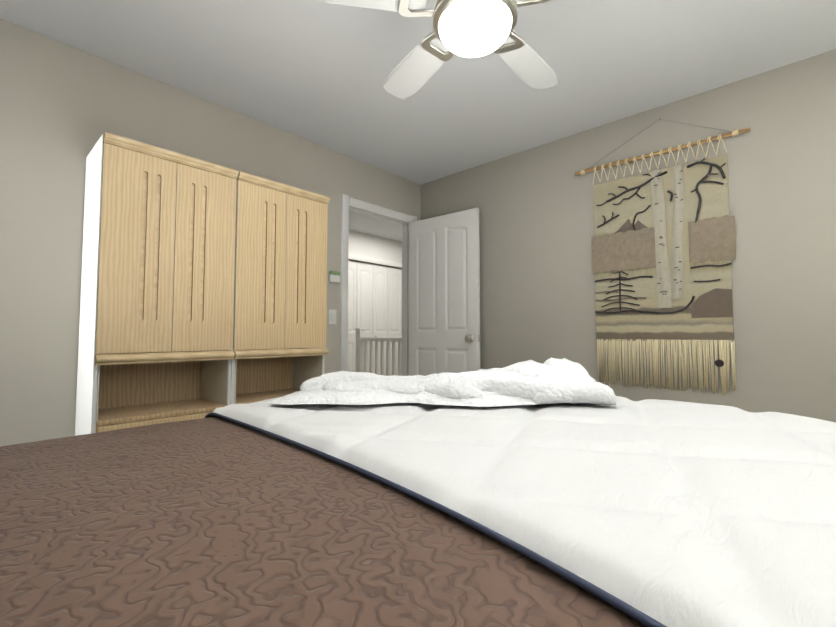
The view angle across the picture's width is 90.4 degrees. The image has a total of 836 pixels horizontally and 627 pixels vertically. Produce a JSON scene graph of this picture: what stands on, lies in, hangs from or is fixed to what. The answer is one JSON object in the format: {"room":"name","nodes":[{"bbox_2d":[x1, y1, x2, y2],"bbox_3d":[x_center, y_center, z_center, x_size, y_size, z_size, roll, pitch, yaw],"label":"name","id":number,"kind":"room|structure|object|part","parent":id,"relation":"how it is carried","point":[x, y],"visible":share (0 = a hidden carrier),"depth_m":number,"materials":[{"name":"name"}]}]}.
{"room":"bedroom","nodes":[
{"label":"bedroom","id":0,"kind":"room"},
{"bbox_2d":[0,19,419,445],"bbox_3d":[-1.211,-0.118,2.787,0.120,2.440,3.530,-3,-4,42],"label":"wall","id":1,"kind":"structure","parent":0,"point":[64,107],"depth_m":2.09,"materials":[{"name":"beige paint"}]},
{"bbox_2d":[329,309,335,323],"bbox_3d":[-0.672,0.026,3.272,0.010,0.116,0.072,-3,-4,42],"label":"light switch","id":2,"kind":"object","parent":1,"relation":"attached to","point":[332,316],"visible":1,"depth_m":3.27,"materials":[{"name":"white plastic"}]},
{"bbox_2d":[329,271,339,282],"bbox_3d":[-0.658,-0.290,3.289,0.029,0.088,0.096,-3,-4,42],"label":"thermostat","id":3,"kind":"object","parent":1,"relation":"attached to","point":[334,276],"visible":0.96,"depth_m":3.28,"materials":[{"name":"white plastic"}]},
{"bbox_2d":[340,194,416,375],"bbox_3d":[-0.361,0.097,3.695,0.141,2.102,0.895,-3,-4,42],"label":"door frame","id":4,"kind":"structure","parent":1,"relation":"attached to","point":[347,201],"depth_m":3.57,"materials":[{"name":"white wood"}]},
{"bbox_2d":[408,208,479,375],"bbox_3d":[0.210,0.134,3.670,0.756,2.018,0.153,-2,-4,39],"label":"door","id":5,"kind":"structure","parent":1,"relation":"in","point":[444,301],"depth_m":3.65,"materials":[{"name":"white paint"}]},
{"bbox_3d":[0.462,0.207,3.458,0.102,0.066,0.153,-2,-4,39],"label":"knob","id":6,"kind":"part","parent":5,"relation":"part of","materials":[{"name":"silver metal"}]},
{"bbox_2d":[348,230,401,268],"bbox_3d":[-1.283,0.022,5.580,0.120,2.440,3.900,-3,-4,42],"label":"wall","id":7,"kind":"structure","parent":0,"point":[368,245],"depth_m":6.24,"materials":[{"name":"white paint"}]},
{"bbox_2d":[347,260,401,375],"bbox_3d":[-0.687,0.261,6.206,0.030,2.000,1.234,-3,-4,42],"label":"closet doors","id":8,"kind":"structure","parent":7,"relation":"in","point":[374,300],"depth_m":6.25,"materials":[{"name":"white paint"}]},
{"bbox_2d":[348,254,401,267],"bbox_3d":[-0.641,0.221,6.169,0.019,2.102,1.384,-3,-4,42],"label":"trim","id":9,"kind":"structure","parent":7,"relation":"attached to","point":[371,260],"depth_m":6.20,"materials":[{"name":"white wood"}]},
{"bbox_2d":[0,0,835,241],"bbox_3d":[0.266,-1.383,2.909,6.100,0.100,5.850,-3,-4,42],"label":"ceiling","id":10,"kind":"structure","parent":0,"point":[317,71],"depth_m":2.24,"materials":[{"name":"white paint"}]},
{"bbox_2d":[321,0,560,99],"bbox_3d":[0.227,-1.155,1.456,1.173,0.500,1.122,-3,-4,42],"label":"ceiling fan","id":11,"kind":"object","parent":10,"relation":"hanging from","point":[471,28],"visible":1,"depth_m":1.42,"materials":[{"name":"silver metal"}]},
{"bbox_3d":[0.194,-0.946,1.414,0.250,0.079,0.250,-3,-4,42],"label":"lamp shade","id":12,"kind":"part","parent":11,"relation":"part of","materials":[{"name":"white glass"}]},
{"bbox_2d":[420,49,835,422],"bbox_3d":[1.511,-0.119,2.771,4.160,2.440,0.120,-3,-4,42],"label":"wall","id":13,"kind":"structure","parent":0,"point":[535,205],"depth_m":2.46,"materials":[{"name":"beige paint"}]},
{"bbox_2d":[575,117,749,394],"bbox_3d":[1.520,-0.392,2.668,1.001,1.753,0.039,-3,-4,42],"label":"tapestry","id":14,"kind":"object","parent":13,"relation":"attached to","point":[663,245],"visible":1,"depth_m":2.62,"materials":[{"name":"beige fabric"}]},
{"bbox_2d":[591,158,736,317],"bbox_3d":[1.524,-0.448,2.661,0.812,0.961,0.029,-3,-4,42],"label":"art","id":15,"kind":"object","parent":14,"relation":"attached to","point":[663,242],"depth_m":2.63,"materials":[{"name":"beige fabric"}]},
{"bbox_3d":[0.280,1.082,1.362,4.160,0.100,3.770,-3,-4,42],"label":"floor","id":16,"kind":"structure","parent":0,"visible":0},
{"bbox_2d":[75,132,329,435],"bbox_3d":[-1.157,0.143,2.426,0.420,1.882,1.230,-3,-4,42],"label":"tall cabinet","id":17,"kind":"object","parent":16,"relation":"on","point":[203,289],"visible":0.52,"depth_m":2.20,"materials":[{"name":"beige laminate"}]},
{"bbox_2d":[0,396,835,626],"bbox_3d":[-0.019,0.533,0.980,2.050,0.960,2.516,-3,-4,42],"label":"bed","id":18,"kind":"object","parent":16,"relation":"on","point":[625,512],"visible":0.85,"depth_m":0.62,"materials":[{"name":"brown"}]},
{"bbox_2d":[267,357,617,406],"bbox_3d":[0.083,0.246,1.597,1.214,0.150,0.407,0,-3,4],"label":"throw","id":19,"kind":"object","parent":18,"relation":"on","point":[551,380],"visible":1,"depth_m":1.48,"materials":[{"name":"white fabric"}]},
{"bbox_3d":[-0.612,1.260,4.903,1.940,0.100,3.900,-3,-4,42],"label":"floor","id":20,"kind":"structure","parent":0,"visible":0},
{"bbox_2d":[355,328,401,375],"bbox_3d":[-0.262,0.697,5.113,1.510,1.045,0.110,-3,-4,42],"label":"stair railing","id":21,"kind":"object","parent":20,"relation":"on","point":[361,359],"visible":0.31,"depth_m":5.37,"materials":[{"name":"white wood"}]}
]}

